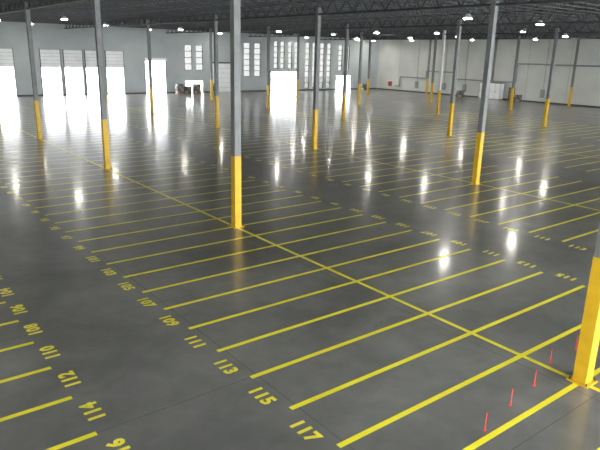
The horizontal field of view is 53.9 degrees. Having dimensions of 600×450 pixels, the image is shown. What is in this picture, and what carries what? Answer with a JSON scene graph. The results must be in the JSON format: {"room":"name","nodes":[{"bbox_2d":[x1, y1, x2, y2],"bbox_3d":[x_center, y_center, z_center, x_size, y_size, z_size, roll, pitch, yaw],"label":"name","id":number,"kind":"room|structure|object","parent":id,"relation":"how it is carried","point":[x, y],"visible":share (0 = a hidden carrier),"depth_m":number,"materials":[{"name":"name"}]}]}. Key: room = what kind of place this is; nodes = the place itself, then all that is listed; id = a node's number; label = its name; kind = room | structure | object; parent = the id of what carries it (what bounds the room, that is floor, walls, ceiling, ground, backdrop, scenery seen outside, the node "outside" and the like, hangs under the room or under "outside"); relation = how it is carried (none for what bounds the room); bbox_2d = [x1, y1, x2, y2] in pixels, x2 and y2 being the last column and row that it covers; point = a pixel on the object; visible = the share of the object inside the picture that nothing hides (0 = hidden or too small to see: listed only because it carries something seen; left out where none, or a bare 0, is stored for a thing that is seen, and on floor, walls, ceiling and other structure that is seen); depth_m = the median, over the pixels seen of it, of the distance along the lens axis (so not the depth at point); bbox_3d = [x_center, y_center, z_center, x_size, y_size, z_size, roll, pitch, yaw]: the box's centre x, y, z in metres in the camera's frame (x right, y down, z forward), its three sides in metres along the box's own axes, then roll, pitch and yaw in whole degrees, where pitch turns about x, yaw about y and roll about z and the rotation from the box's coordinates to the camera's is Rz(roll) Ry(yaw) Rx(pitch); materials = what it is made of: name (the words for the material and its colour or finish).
{"room":"empty warehouse","nodes":[
{"label":"empty warehouse","id":0,"kind":"room"},
{"bbox_2d":[0,21,378,95],"bbox_3d":[-29.472,-27.242,96.661,118.123,11.400,0.300,-11,20,-36],"label":"wall","id":1,"kind":"structure","parent":0,"point":[133,41],"depth_m":101.25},
{"bbox_2d":[0,48,17,96],"bbox_3d":[-43.426,-22.379,86.616,2.992,6.974,0.158,-11,20,-36],"label":"door","id":2,"kind":"structure","parent":1,"relation":"in","point":[4,53],"depth_m":86.40,"materials":[{"name":"white metal"}]},
{"bbox_2d":[39,49,63,95],"bbox_3d":[-38.124,-23.392,90.575,3.064,6.974,0.158,-11,20,-36],"label":"door","id":3,"kind":"structure","parent":1,"relation":"in","point":[53,60],"depth_m":90.06,"materials":[{"name":"white metal"}]},
{"bbox_2d":[62,49,85,95],"bbox_3d":[-35.431,-23.907,92.587,2.992,6.974,0.158,-11,20,-36],"label":"door","id":4,"kind":"structure","parent":1,"relation":"in","point":[78,55],"depth_m":92.04,"materials":[{"name":"white metal"}]},
{"bbox_2d":[84,50,96,94],"bbox_3d":[-32.851,-24.400,94.514,2.921,6.974,0.158,-11,20,-36],"label":"door","id":5,"kind":"structure","parent":1,"relation":"in","point":[90,62],"depth_m":93.62,"materials":[{"name":"white metal"}]},
{"bbox_2d":[105,51,125,94],"bbox_3d":[-30.186,-24.910,96.504,3.064,6.974,0.158,-11,20,-36],"label":"door","id":6,"kind":"structure","parent":1,"relation":"in","point":[112,61],"depth_m":95.94,"materials":[{"name":"white metal"}]},
{"bbox_2d":[144,58,166,93],"bbox_3d":[-24.540,-25.430,100.736,3.892,5.892,0.398,-11,20,-36],"label":"door","id":7,"kind":"structure","parent":1,"relation":"in","point":[145,59],"depth_m":100.21,"materials":[{"name":"white metal"}]},
{"bbox_2d":[184,45,191,69],"bbox_3d":[-19.692,-29.467,103.803,1.432,4.296,0.120,-11,20,-36],"label":"window","id":8,"kind":"structure","parent":1,"relation":"in","point":[187,48],"depth_m":103.81,"materials":[{"name":"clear glass"}]},
{"bbox_2d":[18,88,375,96],"bbox_3d":[-29.385,-21.872,98.172,117.623,0.250,0.038,-11,20,-36],"label":"baseboard","id":9,"kind":"structure","parent":1,"relation":"attached to","point":[351,88],"depth_m":112.19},
{"bbox_2d":[195,45,202,69],"bbox_3d":[-17.991,-29.792,105.073,1.432,4.296,0.120,-11,20,-36],"label":"window","id":10,"kind":"structure","parent":1,"relation":"in","point":[198,48],"depth_m":105.08,"materials":[{"name":"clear glass"}]},
{"bbox_2d":[212,62,230,91],"bbox_3d":[-13.880,-27.279,108.928,5.682,5.400,0.138,-11,20,-36],"label":"door","id":11,"kind":"structure","parent":1,"relation":"in","point":[224,74],"depth_m":108.79,"materials":[{"name":"white metal"}]},
{"bbox_2d":[244,43,249,75],"bbox_3d":[-10.056,-31.138,111.052,1.432,6.086,0.120,-11,20,-36],"label":"window","id":12,"kind":"structure","parent":1,"relation":"in","point":[246,45],"depth_m":111.10,"materials":[{"name":"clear glass"}]},
{"bbox_2d":[254,43,259,75],"bbox_3d":[-8.185,-31.495,112.450,1.432,6.086,0.120,-11,20,-36],"label":"window","id":13,"kind":"structure","parent":1,"relation":"in","point":[256,45],"depth_m":112.42,"materials":[{"name":"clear glass"}]},
{"bbox_2d":[274,41,277,68],"bbox_3d":[-4.759,-33.074,114.722,1.002,5.155,0.120,-11,20,-36],"label":"window","id":14,"kind":"structure","parent":1,"relation":"in","point":[275,42],"depth_m":114.76,"materials":[{"name":"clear glass"}]},
{"bbox_2d":[280,41,284,68],"bbox_3d":[-3.512,-33.312,115.653,1.002,5.155,0.120,-11,20,-36],"label":"window","id":15,"kind":"structure","parent":1,"relation":"in","point":[282,44],"depth_m":115.61,"materials":[{"name":"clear glass"}]},
{"bbox_2d":[271,72,295,90],"bbox_3d":[-3.180,-28.587,117.387,6.444,3.723,0.120,-11,20,-36],"label":"window","id":16,"kind":"structure","parent":1,"relation":"in","point":[277,79],"depth_m":117.00,"materials":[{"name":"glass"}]},
{"bbox_2d":[288,42,291,68],"bbox_3d":[-2.037,-33.594,116.754,1.002,5.155,0.120,-11,20,-36],"label":"window","id":17,"kind":"structure","parent":1,"relation":"in","point":[289,43],"depth_m":116.80,"materials":[{"name":"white glass"}]},
{"bbox_2d":[294,42,296,68],"bbox_3d":[-0.790,-33.833,117.686,1.002,5.155,0.120,-11,20,-36],"label":"window","id":18,"kind":"structure","parent":1,"relation":"in","point":[295,49],"depth_m":117.67,"materials":[{"name":"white glass"}]},
{"bbox_2d":[304,42,309,87],"bbox_3d":[1.375,-32.399,119.876,1.146,9.022,0.120,-11,20,-36],"label":"window","id":19,"kind":"structure","parent":1,"relation":"in","point":[307,44],"depth_m":119.83,"materials":[{"name":"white glass"}]},
{"bbox_2d":[311,43,314,87],"bbox_3d":[2.849,-32.681,120.977,1.146,9.022,0.120,-11,20,-36],"label":"window","id":20,"kind":"structure","parent":1,"relation":"in","point":[313,50],"depth_m":120.79,"materials":[{"name":"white glass"}]},
{"bbox_2d":[319,43,324,87],"bbox_3d":[4.437,-32.985,122.163,1.146,9.022,0.120,-11,20,-36],"label":"window","id":21,"kind":"structure","parent":1,"relation":"in","point":[321,71],"depth_m":122.20,"materials":[{"name":"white glass"}]},
{"bbox_2d":[326,43,330,87],"bbox_3d":[5.911,-33.266,123.264,1.146,9.022,0.120,-11,20,-36],"label":"window","id":22,"kind":"structure","parent":1,"relation":"in","point":[328,67],"depth_m":123.27,"materials":[{"name":"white glass"}]},
{"bbox_2d":[338,45,342,70],"bbox_3d":[8.445,-35.290,124.679,1.146,5.227,0.120,-11,20,-36],"label":"window","id":23,"kind":"structure","parent":1,"relation":"in","point":[340,46],"depth_m":124.70,"materials":[{"name":"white glass"}]},
{"bbox_2d":[336,75,350,89],"bbox_3d":[9.287,-30.628,126.804,4.296,3.007,0.120,-11,20,-36],"label":"door frame","id":24,"kind":"structure","parent":1,"relation":"in","point":[336,75],"depth_m":126.72,"materials":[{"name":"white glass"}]},
{"bbox_2d":[347,45,349,70],"bbox_3d":[10.033,-35.594,125.865,1.146,5.227,0.120,-11,20,-36],"label":"window","id":25,"kind":"structure","parent":1,"relation":"in","point":[348,45],"depth_m":126.04,"materials":[{"name":"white glass"}]},
{"bbox_2d":[0,89,599,449],"bbox_3d":[3.439,-9.021,57.511,118.423,0.200,108.267,-11,20,-36],"label":"floor","id":26,"kind":"structure","parent":0,"point":[155,390],"depth_m":20.00,"materials":[{"name":"concrete"}]},
{"bbox_2d":[22,1,43,138],"bbox_3d":[-21.190,-12.155,46.894,0.500,10.530,0.500,-11,20,-36],"label":"support column","id":27,"kind":"structure","parent":26,"relation":"on","point":[27,11],"depth_m":46.77,"materials":[{"name":"grey metal"}]},
{"bbox_2d":[93,0,112,169],"bbox_3d":[-11.893,-8.577,35.361,0.500,10.530,0.500,-11,20,-36],"label":"support column","id":28,"kind":"structure","parent":26,"relation":"on","point":[96,3],"depth_m":35.28,"materials":[{"name":"grey metal"}]},
{"bbox_2d":[101,25,106,102],"bbox_3d":[-26.638,-21.824,79.779,0.500,10.530,0.500,-11,20,-36],"label":"support column","id":29,"kind":"structure","parent":26,"relation":"on","point":[101,25],"depth_m":79.86,"materials":[{"name":"grey metal"}]},
{"bbox_2d":[146,19,153,113],"bbox_3d":[-17.341,-18.246,68.246,0.500,10.530,0.500,-11,20,-36],"label":"support column","id":30,"kind":"structure","parent":26,"relation":"on","point":[147,20],"depth_m":68.13,"materials":[{"name":"grey metal"}]},
{"bbox_2d":[175,84,183,93],"bbox_3d":[-20.815,-23.460,101.777,1.220,1.710,1.000,-11,20,-36],"label":"load","id":31,"kind":"object","parent":26,"relation":"on","point":[179,89],"visible":1,"depth_m":101.43,"materials":[{"name":"brown wood"}]},
{"bbox_2d":[183,86,191,93],"bbox_3d":[-19.572,-23.507,102.764,1.220,1.310,1.000,-11,20,-36],"label":"load","id":32,"kind":"object","parent":26,"relation":"on","point":[187,89],"visible":0.98,"depth_m":102.37,"materials":[{"name":"brown cardboard"}]},
{"bbox_2d":[193,84,201,93],"bbox_3d":[-17.997,-23.747,103.014,1.220,1.710,1.000,-11,20,-36],"label":"load","id":33,"kind":"object","parent":26,"relation":"on","point":[196,87],"visible":1,"depth_m":102.62,"materials":[{"name":"brown cardboard"}]},
{"bbox_2d":[209,28,212,99],"bbox_3d":[-13.492,-24.337,89.597,0.500,10.530,0.500,-11,20,-36],"label":"support column","id":34,"kind":"structure","parent":26,"relation":"on","point":[210,29],"depth_m":89.59,"materials":[{"name":"grey metal"}]},
{"bbox_2d":[212,14,220,127],"bbox_3d":[-8.043,-14.668,56.713,0.500,10.530,0.500,-11,20,-36],"label":"support column","id":35,"kind":"structure","parent":26,"relation":"on","point":[215,23],"depth_m":56.61,"materials":[{"name":"grey metal"}]},
{"bbox_2d":[228,0,244,228],"bbox_3d":[-2.595,-4.998,23.828,0.500,10.530,0.500,-11,20,-36],"label":"support column","id":36,"kind":"structure","parent":26,"relation":"on","point":[235,5],"depth_m":23.82,"materials":[{"name":"grey metal"}]},
{"bbox_2d":[266,26,270,108],"bbox_3d":[-4.194,-20.759,78.064,0.500,10.530,0.500,-11,20,-36],"label":"support column","id":37,"kind":"structure","parent":26,"relation":"on","point":[268,27],"depth_m":78.07,"materials":[{"name":"grey metal"}]},
{"bbox_2d":[0,116,585,449],"bbox_3d":[-10.956,-3.169,35.690,19.772,0.001,63.042,-11,20,-36],"label":"numbers","id":38,"kind":"object","parent":26,"relation":"on","point":[89,404],"visible":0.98,"depth_m":15.70},
{"bbox_2d":[296,33,299,97],"bbox_3d":[-0.345,-26.851,99.416,0.500,10.530,0.500,-11,20,-36],"label":"support column","id":39,"kind":"structure","parent":26,"relation":"on","point":[298,34],"depth_m":99.32,"materials":[{"name":"grey metal"}]},
{"bbox_2d":[0,106,599,449],"bbox_3d":[-3.537,-7.815,52.367,80.192,0.002,91.508,-11,20,-36],"label":"bay line markings","id":40,"kind":"object","parent":26,"relation":"on","point":[557,395],"visible":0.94,"depth_m":20.35,"materials":[{"name":"yellow paint"}]},
{"bbox_2d":[310,7,320,148],"bbox_3d":[1.254,-11.090,45.179,0.500,10.530,0.500,-11,20,-36],"label":"support column","id":41,"kind":"structure","parent":26,"relation":"on","point":[318,9],"depth_m":45.04,"materials":[{"name":"grey metal"}]},
{"bbox_2d":[340,23,350,119],"bbox_3d":[5.103,-17.181,66.531,0.500,10.530,0.500,-11,20,-36],"label":"support column","id":42,"kind":"structure","parent":26,"relation":"on","point":[346,24],"depth_m":66.40,"materials":[{"name":"grey metal"}]},
{"bbox_2d":[356,32,362,104],"bbox_3d":[8.953,-23.273,87.883,0.500,10.530,0.500,-11,20,-36],"label":"support column","id":43,"kind":"structure","parent":26,"relation":"on","point":[361,33],"depth_m":87.76,"materials":[{"name":"grey metal"}]},
{"bbox_2d":[361,84,366,89],"bbox_3d":[13.640,-29.604,126.701,1.220,1.310,1.000,-11,20,-36],"label":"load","id":44,"kind":"object","parent":26,"relation":"on","point":[363,86],"visible":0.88,"depth_m":126.28,"materials":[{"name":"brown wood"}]},
{"bbox_2d":[366,37,371,95],"bbox_3d":[12.802,-29.364,109.235,0.500,10.530,0.500,-11,20,-36],"label":"support column","id":45,"kind":"structure","parent":26,"relation":"on","point":[370,40],"depth_m":109.11,"materials":[{"name":"grey metal"}]},
{"bbox_2d":[425,40,431,93],"bbox_3d":[25.949,-31.877,119.053,0.500,10.530,0.500,-11,20,-36],"label":"support column","id":46,"kind":"structure","parent":26,"relation":"on","point":[430,43],"depth_m":118.97,"materials":[{"name":"grey metal"}]},
{"bbox_2d":[429,36,437,101],"bbox_3d":[22.100,-25.786,97.701,0.500,10.530,0.500,-11,20,-36],"label":"support column","id":47,"kind":"structure","parent":26,"relation":"on","point":[435,41],"depth_m":97.61,"materials":[{"name":"grey metal"}]},
{"bbox_2d":[436,30,445,113],"bbox_3d":[18.250,-19.694,76.350,0.500,10.530,0.500,-11,20,-36],"label":"support column","id":48,"kind":"structure","parent":26,"relation":"on","point":[444,31],"depth_m":76.24,"materials":[{"name":"grey metal"}]},
{"bbox_2d":[445,19,462,135],"bbox_3d":[14.401,-13.603,54.998,0.500,10.530,0.500,-11,20,-36],"label":"support column","id":49,"kind":"structure","parent":26,"relation":"on","point":[459,28],"depth_m":54.88,"materials":[{"name":"grey metal"}]},
{"bbox_2d":[456,90,464,97],"bbox_3d":[30.105,-24.574,110.785,1.220,1.310,1.000,-11,20,-36],"label":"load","id":50,"kind":"object","parent":26,"relation":"on","point":[459,94],"visible":1,"depth_m":110.47,"materials":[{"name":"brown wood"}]},
{"bbox_2d":[469,0,498,184],"bbox_3d":[10.551,-7.512,33.646,0.500,10.530,0.500,-11,20,-36],"label":"support column","id":51,"kind":"structure","parent":26,"relation":"on","point":[493,9],"depth_m":33.54,"materials":[{"name":"grey metal"}]},
{"bbox_2d":[478,82,504,99],"bbox_3d":[35.259,-24.757,108.829,1.150,3.000,4.519,-11,20,-36],"label":"storage cabinet","id":52,"kind":"object","parent":26,"relation":"on","point":[496,90],"visible":0.79,"depth_m":107.63,"materials":[{"name":"white metal"}]},
{"bbox_2d":[491,39,498,82],"bbox_3d":[35.246,-28.299,107.520,0.500,10.530,0.500,-11,20,-36],"label":"support column","id":53,"kind":"structure","parent":26,"relation":"on","point":[496,40],"depth_m":106.97,"materials":[{"name":"grey metal"}]},
{"bbox_2d":[508,87,514,99],"bbox_3d":[38.223,-23.666,106.636,0.060,2.270,1.289,-11,20,-36],"label":"door","id":54,"kind":"structure","parent":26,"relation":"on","point":[510,88],"depth_m":106.84,"materials":[{"name":"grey metal"}]},
{"bbox_2d":[509,35,520,109],"bbox_3d":[31.397,-22.207,86.168,0.500,10.530,0.500,-11,20,-36],"label":"support column","id":55,"kind":"structure","parent":26,"relation":"on","point":[519,36],"depth_m":86.08,"materials":[{"name":"grey metal"}]},
{"bbox_2d":[513,95,521,102],"bbox_3d":[37.596,-21.855,102.056,1.220,1.310,1.000,-11,20,-36],"label":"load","id":56,"kind":"object","parent":26,"relation":"on","point":[517,98],"visible":0.97,"depth_m":101.67,"materials":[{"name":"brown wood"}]},
{"bbox_2d":[541,28,559,126],"bbox_3d":[27.548,-16.116,64.817,0.500,10.530,0.500,-11,20,-36],"label":"support column","id":57,"kind":"structure","parent":26,"relation":"on","point":[556,36],"depth_m":64.71,"materials":[{"name":"grey metal"}]},
{"bbox_2d":[568,39,579,105],"bbox_3d":[44.544,-24.721,95.987,0.500,10.530,0.500,-11,20,-36],"label":"support column","id":58,"kind":"structure","parent":26,"relation":"on","point":[578,40],"depth_m":95.87,"materials":[{"name":"grey metal"}]},
{"bbox_2d":[566,223,599,388],"bbox_3d":[6.702,-1.420,12.295,0.500,10.530,0.500,-11,20,-36],"label":"support column","id":59,"kind":"structure","parent":26,"relation":"on","point":[589,337],"depth_m":13.30,"materials":[{"name":"yellow metal"}]},
{"bbox_3d":[-6.445,1.093,2.476,0.500,10.530,0.500,-11,20,-36],"label":"support column","id":60,"kind":"structure","parent":26,"relation":"on","visible":0},
{"bbox_2d":[0,0,599,39],"bbox_3d":[3.305,-19.148,54.403,83.240,1.070,106.779,-11,20,-36],"label":"roof trusses","id":61,"kind":"object","parent":60,"relation":"on","point":[59,2],"visible":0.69,"depth_m":52.15,"materials":[{"name":"metal"}]},
{"bbox_2d":[64,0,599,33],"bbox_3d":[3.721,-20.160,54.283,118.423,0.200,108.267,-11,20,-36],"label":"ceiling","id":62,"kind":"structure","parent":0,"point":[64,0],"depth_m":53.23,"materials":[{"name":"metal"}]},
{"bbox_2d":[0,0,599,38],"bbox_3d":[3.783,-19.434,53.689,116.255,0.840,103.752,-11,20,-36],"label":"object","id":63,"kind":"structure","parent":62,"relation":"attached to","point":[50,15],"depth_m":57.80,"materials":[{"name":"metal"}]},
{"bbox_2d":[9,0,599,35],"bbox_3d":[1.321,-19.127,52.669,103.297,0.097,106.667,-11,20,-36],"label":"pipes","id":64,"kind":"object","parent":63,"relation":"hanging from","point":[23,0],"visible":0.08,"depth_m":53.27,"materials":[{"name":"grey metal"}]},
{"bbox_2d":[463,11,472,18],"bbox_3d":[13.474,-17.108,47.184,0.810,1.215,0.810,-11,20,-36],"label":"light","id":65,"kind":"object","parent":62,"relation":"hanging from","point":[468,15],"visible":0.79,"depth_m":47.09,"materials":[{"name":"white"}]},
{"bbox_2d":[377,34,599,105],"bbox_3d":[50.356,-23.532,90.831,0.300,11.400,108.267,-11,20,-36],"label":"wall","id":66,"kind":"structure","parent":0,"point":[586,86],"depth_m":106.84,"materials":[{"name":"white paint"}]},
{"bbox_2d":[398,35,573,99],"bbox_3d":[51.621,-22.969,89.015,0.010,11.390,99.110,-11,20,-36],"label":"trim","id":67,"kind":"structure","parent":66,"relation":"attached to","point":[532,35],"depth_m":103.49,"materials":[{"name":"grey metal"}]},
{"bbox_2d":[377,88,599,107],"bbox_3d":[50.081,-18.152,92.278,0.048,0.250,107.467,-11,20,-36],"label":"baseboard","id":68,"kind":"structure","parent":66,"relation":"attached to","point":[377,88],"depth_m":105.00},
{"bbox_2d":[394,41,599,97],"bbox_3d":[35.605,-29.483,108.492,0.367,10.480,48.788,-11,20,-36],"label":"pipe","id":69,"kind":"object","parent":66,"relation":"attached to","point":[542,91],"visible":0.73,"depth_m":111.07,"materials":[{"name":"grey metal"}]},
{"label":"outside","id":70,"kind":"structure","parent":0,"visible":0},
{"bbox_2d":[0,77,349,96],"bbox_3d":[5.257,-12.835,71.008,177.823,0.200,207.667,-11,20,-36],"label":"ground","id":71,"kind":"structure","parent":70,"point":[51,86],"depth_m":123.33,"materials":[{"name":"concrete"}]}
]}

